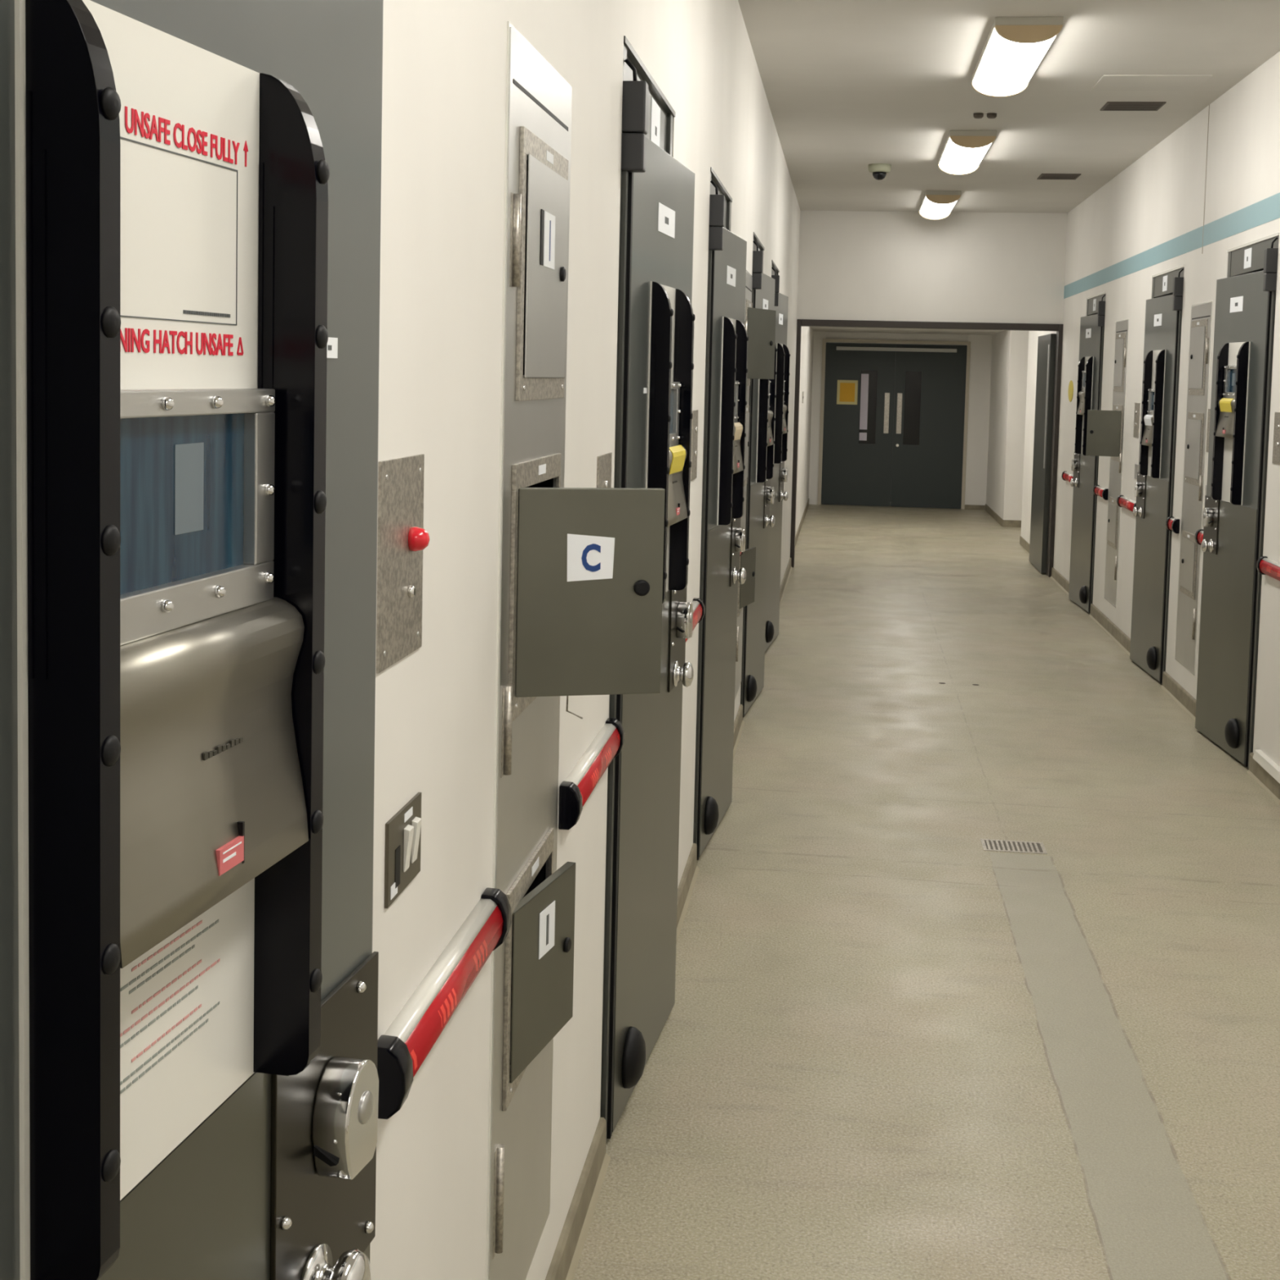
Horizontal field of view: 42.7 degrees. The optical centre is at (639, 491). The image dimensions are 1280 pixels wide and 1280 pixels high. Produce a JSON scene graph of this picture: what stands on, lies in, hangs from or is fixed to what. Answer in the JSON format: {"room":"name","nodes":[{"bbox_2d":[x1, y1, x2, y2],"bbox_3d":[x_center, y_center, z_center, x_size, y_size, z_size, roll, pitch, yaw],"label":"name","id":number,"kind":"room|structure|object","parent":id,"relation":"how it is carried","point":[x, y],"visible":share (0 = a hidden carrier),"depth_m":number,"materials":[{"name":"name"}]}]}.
{"room":"prison interior","nodes":[
{"label":"prison interior","id":0,"kind":"room"},
{"bbox_2d":[369,0,813,1279],"bbox_3d":[0.552,-0.522,8.938,0.250,3.030,24.300,2,4,7],"label":"wall","id":1,"kind":"structure","parent":0,"point":[444,70],"depth_m":2.10,"materials":[{"name":"paint"}]},
{"bbox_2d":[0,0,382,1279],"bbox_3d":[-0.310,0.473,1.063,0.105,2.106,0.738,2,4,12],"label":"door","id":2,"kind":"structure","parent":1,"relation":"in","point":[190,190],"depth_m":1.03,"materials":[{"name":"grey paint"}]},
{"bbox_2d":[120,919,219,1093],"bbox_3d":[-0.301,0.318,1.048,0.001,0.086,0.142,2,4,12],"label":"print","id":3,"kind":"object","parent":2,"relation":"attached to","point":[170,993],"depth_m":1.05,"materials":[{"name":"grey paper"}]},
{"bbox_2d":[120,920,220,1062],"bbox_3d":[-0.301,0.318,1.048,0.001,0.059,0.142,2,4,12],"label":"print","id":4,"kind":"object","parent":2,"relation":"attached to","point":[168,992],"depth_m":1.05,"materials":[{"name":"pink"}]},
{"bbox_2d":[182,310,230,317],"bbox_3d":[-0.281,-0.116,1.065,0.001,0.002,0.066,2,4,12],"label":"print","id":5,"kind":"object","parent":2,"relation":"on","point":[186,313],"depth_m":1.06,"materials":[{"name":"grey"}]},
{"bbox_2d":[120,596,308,968],"bbox_3d":[-0.279,0.169,1.028,0.042,0.172,0.258,2,4,12],"label":"hood","id":6,"kind":"object","parent":2,"relation":"attached to","point":[214,692],"depth_m":1.02,"materials":[{"name":"grey metal"}]},
{"bbox_2d":[376,453,429,673],"bbox_3d":[-0.242,0.071,1.723,0.022,0.214,0.168,2,4,7],"label":"plate","id":7,"kind":"object","parent":1,"relation":"attached to","point":[402,538],"visible":1,"depth_m":1.71,"materials":[{"name":"metal"}]},
{"bbox_2d":[407,585,415,597],"bbox_3d":[-0.244,0.107,1.754,0.006,0.013,0.013,2,4,7],"label":"switch","id":8,"kind":"object","parent":7,"relation":"attached to","point":[411,588],"depth_m":1.75,"materials":[{"name":"silver metal"}]},
{"bbox_2d":[384,791,422,908],"bbox_3d":[-0.252,0.386,1.768,0.011,0.090,0.132,2,4,7],"label":"switch plate","id":9,"kind":"object","parent":1,"relation":"attached to","point":[403,829],"visible":1,"depth_m":1.76,"materials":[{"name":"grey metal"}]},
{"bbox_2d":[377,887,511,1119],"bbox_3d":[-0.224,0.590,1.942,0.036,0.076,0.535,2,4,7],"label":"handrail","id":10,"kind":"object","parent":1,"relation":"attached to","point":[402,1049],"visible":0.9,"depth_m":1.85,"materials":[{"name":"red plastic"}]},
{"bbox_2d":[485,21,665,1279],"bbox_3d":[-0.128,0.304,2.468,0.337,1.887,0.492,2,4,7],"label":"panel","id":11,"kind":"object","parent":1,"relation":"attached to","point":[580,593],"visible":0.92,"depth_m":2.34,"materials":[{"name":"metal"}]},
{"bbox_2d":[546,913,549,945],"bbox_3d":[-0.140,0.662,2.471,0.001,0.046,0.010,3,4,17],"label":"print","id":12,"kind":"object","parent":11,"relation":"attached to","point":[548,916],"depth_m":2.47},
{"bbox_2d":[549,220,551,261],"bbox_3d":[-0.134,-0.373,2.437,0.001,0.060,0.007,2,4,7],"label":"print","id":13,"kind":"object","parent":11,"relation":"attached to","point":[549,220],"depth_m":2.44,"materials":[{"name":"blue"}]},
{"bbox_2d":[558,717,624,830],"bbox_3d":[-0.084,0.515,3.032,0.036,0.076,0.560,2,4,7],"label":"handrail","id":14,"kind":"object","parent":1,"relation":"attached to","point":[580,784],"visible":1,"depth_m":2.93,"materials":[{"name":"red plastic"}]},
{"bbox_2d":[596,452,612,488],"bbox_3d":[-0.068,0.034,3.146,0.009,0.210,0.165,2,4,7],"label":"plate","id":15,"kind":"object","parent":1,"relation":"attached to","point":[604,461],"visible":0.36,"depth_m":3.13,"materials":[{"name":"metal"}]},
{"bbox_2d":[600,35,675,1143],"bbox_3d":[-0.098,0.205,3.784,0.290,2.285,0.935,2,4,7],"label":"trim","id":16,"kind":"structure","parent":1,"relation":"attached to","point":[646,113],"depth_m":3.35,"materials":[{"name":"grey paint"}]},
{"bbox_2d":[611,137,695,1133],"bbox_3d":[0.036,0.288,3.758,0.105,2.106,0.738,2,4,11],"label":"door","id":17,"kind":"structure","parent":1,"relation":"in","point":[661,365],"depth_m":3.70,"materials":[{"name":"grey metal"}]},
{"bbox_2d":[666,444,687,527],"bbox_3d":[0.067,-0.017,3.722,0.042,0.172,0.258,2,4,11],"label":"hood","id":18,"kind":"object","parent":17,"relation":"attached to","point":[677,476],"depth_m":3.74,"materials":[{"name":"grey metal"}]},
{"bbox_2d":[545,557,792,1279],"bbox_3d":[0.200,1.193,5.498,0.024,0.085,17.170,2,4,7],"label":"baseboard","id":19,"kind":"structure","parent":1,"relation":"attached to","point":[563,1265],"depth_m":3.19,"materials":[{"name":"beige"}]},
{"bbox_2d":[690,409,698,480],"bbox_3d":[0.168,-0.141,4.961,0.009,0.210,0.160,2,4,7],"label":"plate","id":20,"kind":"object","parent":1,"relation":"attached to","point":[695,419],"visible":0.93,"depth_m":4.94,"materials":[{"name":"metal"}]},
{"bbox_2d":[685,597,704,641],"bbox_3d":[0.137,0.397,4.744,0.036,0.076,0.770,2,4,7],"label":"handrail","id":21,"kind":"object","parent":1,"relation":"attached to","point":[698,605],"visible":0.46,"depth_m":5.02,"materials":[{"name":"red plastic"}]},
{"bbox_2d":[693,167,732,860],"bbox_3d":[0.159,0.068,5.782,0.290,2.285,0.935,2,4,7],"label":"trim","id":22,"kind":"structure","parent":1,"relation":"attached to","point":[720,200],"depth_m":5.34,"materials":[{"name":"grey paint"}]},
{"bbox_2d":[698,226,748,857],"bbox_3d":[0.294,0.151,5.756,0.105,2.106,0.738,2,4,11],"label":"door","id":23,"kind":"structure","parent":1,"relation":"in","point":[726,540],"depth_m":5.65,"materials":[{"name":"grey metal"}]},
{"bbox_2d":[733,422,743,474],"bbox_3d":[0.325,-0.154,5.721,0.042,0.172,0.258,2,4,11],"label":"hood","id":24,"kind":"object","parent":23,"relation":"attached to","point":[738,427],"depth_m":5.75,"materials":[{"name":"grey metal"}]},
{"bbox_2d":[740,231,764,717],"bbox_3d":[0.456,-0.090,8.083,0.290,2.285,0.935,2,4,7],"label":"trim","id":25,"kind":"structure","parent":1,"relation":"attached to","point":[757,247],"depth_m":7.65,"materials":[{"name":"grey paint"}]},
{"bbox_2d":[734,270,776,698],"bbox_3d":[0.455,-0.031,7.337,0.250,1.887,0.492,2,4,7],"label":"panel","id":26,"kind":"object","parent":1,"relation":"attached to","point":[759,323],"visible":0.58,"depth_m":7.31,"materials":[{"name":"metal"}]},
{"bbox_2d":[743,273,777,715],"bbox_3d":[0.589,-0.007,8.057,0.105,2.106,0.738,2,4,11],"label":"door","id":27,"kind":"structure","parent":1,"relation":"in","point":[762,494],"depth_m":8.01,"materials":[{"name":"grey metal"}]},
{"bbox_2d":[767,409,773,446],"bbox_3d":[0.621,-0.312,8.022,0.042,0.172,0.258,2,4,11],"label":"hood","id":28,"kind":"object","parent":27,"relation":"attached to","point":[770,412],"depth_m":8.06,"materials":[{"name":"grey metal"}]},
{"bbox_2d":[771,259,779,306],"bbox_3d":[0.683,-0.212,9.854,0.290,2.285,0.935,2,4,7],"label":"trim","id":29,"kind":"structure","parent":1,"relation":"attached to","point":[775,271],"depth_m":9.32,"materials":[{"name":"grey paint"}]},
{"bbox_2d":[764,293,790,651],"bbox_3d":[0.817,-0.129,9.828,0.105,2.106,0.738,2,4,11],"label":"door","id":30,"kind":"structure","parent":1,"relation":"in","point":[783,356],"depth_m":9.83,"materials":[{"name":"grey metal"}]},
{"bbox_2d":[782,404,786,434],"bbox_3d":[0.849,-0.433,9.793,0.042,0.172,0.258,2,4,11],"label":"hood","id":31,"kind":"object","parent":30,"relation":"attached to","point":[784,406],"depth_m":9.83,"materials":[{"name":"grey metal"}]},
{"bbox_2d":[795,497,808,545],"bbox_3d":[1.732,0.361,17.623,0.008,0.080,6.910,2,4,7],"label":"baseboard","id":32,"kind":"structure","parent":1,"relation":"attached to","point":[807,503],"depth_m":17.87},
{"bbox_2d":[808,331,992,505],"bbox_3d":[3.653,-0.940,20.864,3.350,2.300,0.150,2,4,7],"label":"wall","id":33,"kind":"structure","parent":0,"point":[980,357],"depth_m":20.75,"materials":[{"name":"paint"}]},
{"bbox_2d":[821,342,895,506],"bbox_3d":[2.791,-0.855,20.926,0.881,2.067,0.049,2,4,7],"label":"door leaf","id":34,"kind":"structure","parent":33,"relation":"in","point":[857,439],"depth_m":20.91,"materials":[{"name":"grey"}]},
{"bbox_2d":[836,379,857,404],"bbox_3d":[2.648,-1.266,20.892,0.260,0.310,0.008,2,4,7],"label":"notice","id":35,"kind":"object","parent":34,"relation":"attached to","point":[847,390],"visible":1,"depth_m":20.89,"materials":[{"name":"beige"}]},
{"bbox_2d":[817,338,970,509],"bbox_3d":[3.229,-0.860,20.841,1.860,2.125,0.015,2,4,7],"label":"trim","id":36,"kind":"structure","parent":33,"relation":"attached to","point":[824,340],"depth_m":20.78,"materials":[{"name":"beige"}]},
{"bbox_2d":[836,344,967,508],"bbox_3d":[3.297,-0.838,20.842,1.638,2.067,0.090,2,4,7],"label":"door leaf","id":37,"kind":"structure","parent":33,"relation":"in","point":[929,395],"depth_m":20.80,"materials":[{"name":"grey"}]},
{"bbox_2d":[810,326,1004,334],"bbox_3d":[3.265,-1.933,17.349,3.400,0.335,7.070,2,4,7],"label":"ceiling","id":38,"kind":"structure","parent":0,"point":[916,331],"depth_m":19.68,"materials":[{"name":"paint"}]},
{"bbox_2d":[573,503,1279,1279],"bbox_3d":[2.131,1.068,9.147,4.400,0.100,25.500,2,4,7],"label":"floor","id":39,"kind":"structure","parent":0,"point":[891,1045],"depth_m":4.51,"materials":[{"name":"concrete"}]},
{"bbox_2d":[980,838,1047,853],"bbox_3d":[1.308,1.243,5.728,0.216,0.002,0.140,2,4,7],"label":"floor grate","id":40,"kind":"object","parent":39,"relation":"on","point":[1007,846],"visible":1,"depth_m":5.73,"materials":[{"name":"metal"}]},
{"bbox_2d":[797,210,1067,324],"bbox_3d":[2.447,-1.887,13.795,2.222,0.915,0.180,2,4,7],"label":"wall","id":41,"kind":"structure","parent":0,"point":[959,267],"depth_m":13.70,"materials":[{"name":"paint"}]},
{"bbox_2d":[790,319,1063,577],"bbox_3d":[2.407,-0.374,13.863,2.212,2.115,0.160,2,4,7],"label":"trim","id":42,"kind":"structure","parent":41,"relation":"attached to","point":[1058,328],"depth_m":13.72,"materials":[{"name":"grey metal"}]},
{"bbox_2d":[737,0,1279,213],"bbox_3d":[1.345,-1.799,5.110,2.702,0.100,17.700,2,4,7],"label":"ceiling","id":43,"kind":"structure","parent":0,"point":[850,86],"depth_m":7.88,"materials":[{"name":"paint"}]},
{"bbox_2d":[867,163,891,180],"bbox_3d":[1.577,-2.100,10.769,0.150,0.099,0.150,2,4,7],"label":"dome camera","id":44,"kind":"object","parent":43,"relation":"attached to","point":[879,171],"visible":1,"depth_m":10.72,"materials":[{"name":"grey plastic"}]},
{"bbox_2d":[919,190,960,220],"bbox_3d":[2.332,-2.227,12.765,0.258,0.096,1.260,2,4,7],"label":"ceiling light","id":45,"kind":"object","parent":43,"relation":"attached to","point":[935,205],"visible":1,"depth_m":12.38,"materials":[{"name":"grey plastic"}]},
{"bbox_2d":[920,196,956,218],"bbox_3d":[2.331,-2.214,12.766,0.242,0.058,1.200,2,4,7],"label":"diffuser","id":46,"kind":"object","parent":45,"relation":"attached to","point":[931,207],"depth_m":12.59,"materials":[{"name":"white plastic"}]},
{"bbox_2d":[937,129,996,175],"bbox_3d":[1.952,-2.024,9.817,0.258,0.096,1.260,2,4,7],"label":"ceiling light","id":47,"kind":"object","parent":43,"relation":"attached to","point":[962,153],"visible":1,"depth_m":9.49,"materials":[{"name":"grey plastic"}]},
{"bbox_2d":[939,139,991,173],"bbox_3d":[1.952,-2.011,9.818,0.242,0.058,1.200,2,4,7],"label":"diffuser","id":48,"kind":"object","parent":47,"relation":"attached to","point":[957,156],"depth_m":9.68,"materials":[{"name":"white plastic"}]},
{"bbox_2d":[973,111,996,118],"bbox_3d":[1.811,-1.973,8.585,0.122,0.028,0.060,2,4,7],"label":"emergency light","id":49,"kind":"object","parent":43,"relation":"attached to","point":[975,114],"visible":1,"depth_m":8.56,"materials":[{"name":"paint"}]},
{"bbox_2d":[971,16,1063,97],"bbox_3d":[1.581,-1.827,6.937,0.258,0.096,1.260,2,4,7],"label":"ceiling light","id":50,"kind":"object","parent":43,"relation":"attached to","point":[1014,48],"visible":1,"depth_m":6.66,"materials":[{"name":"grey plastic"}]},
{"bbox_2d":[1036,173,1080,179],"bbox_3d":[2.852,-2.142,11.138,0.259,0.008,0.284,2,4,7],"label":"ceiling vent","id":51,"kind":"object","parent":43,"relation":"in","point":[1042,176],"visible":1,"depth_m":11.10,"materials":[{"name":"black metal"}]},
{"bbox_2d":[1100,102,1166,111],"bbox_3d":[2.490,-1.945,8.267,0.284,0.008,0.244,2,4,7],"label":"ceiling vent","id":52,"kind":"object","parent":43,"relation":"in","point":[1108,106],"visible":1,"depth_m":8.25,"materials":[{"name":"black metal"}]},
{"bbox_2d":[1090,75,1212,91],"bbox_3d":[2.377,-1.904,7.628,0.480,0.004,0.400,2,4,7],"label":"access hatch","id":53,"kind":"object","parent":43,"relation":"attached to","point":[1107,82],"visible":1,"depth_m":7.61,"materials":[{"name":"paint"}]},
{"bbox_2d":[986,51,1279,767],"bbox_3d":[3.312,-0.434,8.589,0.913,3.030,24.300,2,4,7],"label":"wall","id":54,"kind":"structure","parent":0,"point":[1157,199],"depth_m":9.71,"materials":[{"name":"paint"}]},
{"bbox_2d":[964,503,1047,563],"bbox_3d":[4.293,0.442,17.325,0.990,0.080,6.926,2,4,5],"label":"baseboard","id":55,"kind":"structure","parent":54,"relation":"attached to","point":[1004,523],"depth_m":18.40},
{"bbox_2d":[1029,333,1056,573],"bbox_3d":[3.515,-0.347,14.304,0.049,2.030,0.950,2,4,7],"label":"open door","id":56,"kind":"structure","parent":54,"relation":"in","point":[1046,361],"depth_m":14.08,"materials":[{"name":"grey paint"}]},
{"bbox_2d":[1061,471,1073,482],"bbox_3d":[3.353,-0.104,12.775,0.036,0.076,0.650,2,4,7],"label":"handrail","id":57,"kind":"object","parent":54,"relation":"attached to","point":[1066,476],"visible":0.56,"depth_m":12.85,"materials":[{"name":"red plastic"}]},
{"bbox_2d":[1068,380,1073,401],"bbox_3d":[3.415,-0.795,12.967,0.005,0.170,0.272,2,4,7],"label":"wall sign","id":58,"kind":"object","parent":54,"relation":"attached to","point":[1071,384],"visible":1,"depth_m":12.94,"materials":[{"name":"yellow"}]},
{"bbox_2d":[1068,314,1101,612],"bbox_3d":[3.228,-0.220,11.867,0.105,2.106,0.738,2,4,4],"label":"door","id":59,"kind":"structure","parent":54,"relation":"in","point":[1082,465],"depth_m":11.84,"materials":[{"name":"grey metal"}]},
{"bbox_2d":[1076,391,1084,414],"bbox_3d":[3.210,-0.640,11.830,0.042,0.172,0.258,2,4,4],"label":"hood","id":60,"kind":"object","parent":59,"relation":"attached to","point":[1080,394],"depth_m":11.87,"materials":[{"name":"grey metal"}]},
{"bbox_2d":[1086,291,1106,613],"bbox_3d":[3.362,-0.284,11.864,0.290,2.265,0.925,2,4,7],"label":"trim","id":61,"kind":"structure","parent":54,"relation":"attached to","point":[1095,304],"depth_m":11.47,"materials":[{"name":"grey paint"}]},
{"bbox_2d":[1093,484,1108,500],"bbox_3d":[3.147,0.006,11.177,0.036,0.076,0.440,2,4,7],"label":"handrail","id":62,"kind":"object","parent":54,"relation":"attached to","point":[1099,491],"visible":1,"depth_m":11.10,"materials":[{"name":"red plastic"}]},
{"bbox_2d":[1085,319,1128,608],"bbox_3d":[3.067,-0.190,10.668,0.339,1.847,0.492,2,4,7],"label":"panel","id":63,"kind":"object","parent":54,"relation":"attached to","point":[1105,428],"visible":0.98,"depth_m":10.56,"materials":[{"name":"metal"}]},
{"bbox_2d":[1116,494,1136,511],"bbox_3d":[3.005,0.082,10.068,0.036,0.076,0.640,2,4,7],"label":"handrail","id":64,"kind":"object","parent":54,"relation":"attached to","point":[1128,504],"visible":0.63,"depth_m":10.10,"materials":[{"name":"red plastic"}]},
{"bbox_2d":[1133,463,1138,479],"bbox_3d":[3.006,-0.119,9.898,0.004,0.090,0.130,2,4,7],"label":"switch plate","id":65,"kind":"object","parent":54,"relation":"attached to","point":[1136,466],"visible":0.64,"depth_m":9.91,"materials":[{"name":"metal"}]},
{"bbox_2d":[1133,402,1140,438],"bbox_3d":[3.020,-0.433,9.953,0.009,0.210,0.165,2,4,7],"label":"plate","id":66,"kind":"object","parent":54,"relation":"attached to","point":[1136,416],"visible":1,"depth_m":9.94,"materials":[{"name":"metal"}]},
{"bbox_2d":[1129,294,1177,681],"bbox_3d":[2.888,-0.036,9.205,0.105,2.106,0.738,2,4,4],"label":"door","id":67,"kind":"structure","parent":54,"relation":"in","point":[1151,489],"depth_m":9.14,"materials":[{"name":"grey metal"}]},
{"bbox_2d":[1141,414,1153,446],"bbox_3d":[2.868,-0.343,9.177,0.042,0.172,0.258,2,4,4],"label":"hood","id":68,"kind":"object","parent":67,"relation":"attached to","point":[1147,420],"depth_m":9.21,"materials":[{"name":"grey metal"}]},
{"bbox_2d":[1050,567,1279,805],"bbox_3d":[2.360,1.262,5.225,0.024,0.085,17.170,2,4,7],"label":"baseboard","id":69,"kind":"structure","parent":54,"relation":"attached to","point":[1180,695],"depth_m":8.52,"materials":[{"name":"beige"}]},
{"bbox_2d":[1151,264,1184,684],"bbox_3d":[3.020,-0.101,9.203,0.290,2.265,0.925,2,4,7],"label":"trim","id":70,"kind":"structure","parent":54,"relation":"attached to","point":[1171,282],"depth_m":8.80,"materials":[{"name":"grey paint"}]},
{"bbox_2d":[1063,192,1279,298],"bbox_3d":[2.427,-1.067,5.071,0.002,0.105,17.199,2,4,7],"label":"trim","id":71,"kind":"structure","parent":54,"relation":"attached to","point":[1267,210],"depth_m":8.55,"materials":[{"name":"teal paint"}]},
{"bbox_2d":[1165,516,1179,533],"bbox_3d":[2.826,0.177,8.678,0.036,0.076,0.190,2,4,7],"label":"handrail","id":72,"kind":"object","parent":54,"relation":"attached to","point":[1172,524],"visible":1,"depth_m":8.60,"materials":[{"name":"red plastic"}]},
{"bbox_2d":[1174,300,1213,675],"bbox_3d":[2.853,-0.022,8.262,0.149,1.847,0.492,2,4,7],"label":"panel","id":73,"kind":"object","parent":54,"relation":"attached to","point":[1202,313],"visible":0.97,"depth_m":8.23,"materials":[{"name":"metal"}]},
{"bbox_2d":[1195,528,1203,545],"bbox_3d":[2.729,0.229,7.926,0.036,0.076,0.210,2,4,7],"label":"handrail","id":74,"kind":"object","parent":54,"relation":"attached to","point":[1199,533],"visible":0.38,"depth_m":7.98,"materials":[{"name":"red plastic"}]},
{"bbox_2d":[1201,104,1209,253],"bbox_3d":[2.839,-1.566,8.207,0.002,0.740,0.008,2,4,7],"label":"trim","id":75,"kind":"structure","parent":54,"relation":"attached to","point":[1209,104],"depth_m":8.20,"materials":[{"name":"beige"}]},
{"bbox_2d":[1205,408,1210,452],"bbox_3d":[2.757,-0.292,7.907,0.009,0.210,0.150,2,4,7],"label":"plate","id":76,"kind":"object","parent":54,"relation":"attached to","point":[1209,410],"visible":0.33,"depth_m":7.95,"materials":[{"name":"metal"}]},
{"bbox_2d":[1195,270,1268,764],"bbox_3d":[2.631,0.095,7.286,0.105,2.106,0.738,2,4,3],"label":"door","id":77,"kind":"structure","parent":54,"relation":"in","point":[1229,513],"depth_m":7.24,"materials":[{"name":"grey paint"}]},
{"bbox_2d":[1215,398,1235,438],"bbox_3d":[2.614,-0.326,7.249,0.042,0.172,0.258,2,4,3],"label":"hood","id":78,"kind":"object","parent":77,"relation":"attached to","point":[1224,407],"depth_m":7.27,"materials":[{"name":"grey metal"}]},
{"bbox_2d":[1226,232,1279,768],"bbox_3d":[2.773,0.031,7.283,0.290,2.265,0.925,2,4,7],"label":"trim","id":79,"kind":"structure","parent":54,"relation":"attached to","point":[1261,254],"depth_m":6.89,"materials":[{"name":"grey paint"}]},
{"bbox_2d":[1253,749,1279,783],"bbox_3d":[2.495,1.127,6.275,0.028,0.038,1.060,2,4,7],"label":"strip","id":80,"kind":"object","parent":54,"relation":"attached to","point":[1269,766],"visible":1,"depth_m":6.59,"materials":[{"name":"white plastic"}]},
{"bbox_2d":[1256,555,1279,581],"bbox_3d":[2.528,0.336,6.368,0.036,0.076,0.900,2,4,7],"label":"handrail","id":81,"kind":"object","parent":54,"relation":"attached to","point":[1264,566],"visible":1,"depth_m":6.66,"materials":[{"name":"red plastic"}]},
{"bbox_2d":[1271,412,1279,464],"bbox_3d":[2.595,-0.216,6.647,0.009,0.210,0.165,2,4,7],"label":"plate","id":82,"kind":"object","parent":54,"relation":"attached to","point":[1276,447],"visible":1,"depth_m":6.68,"materials":[{"name":"metal"}]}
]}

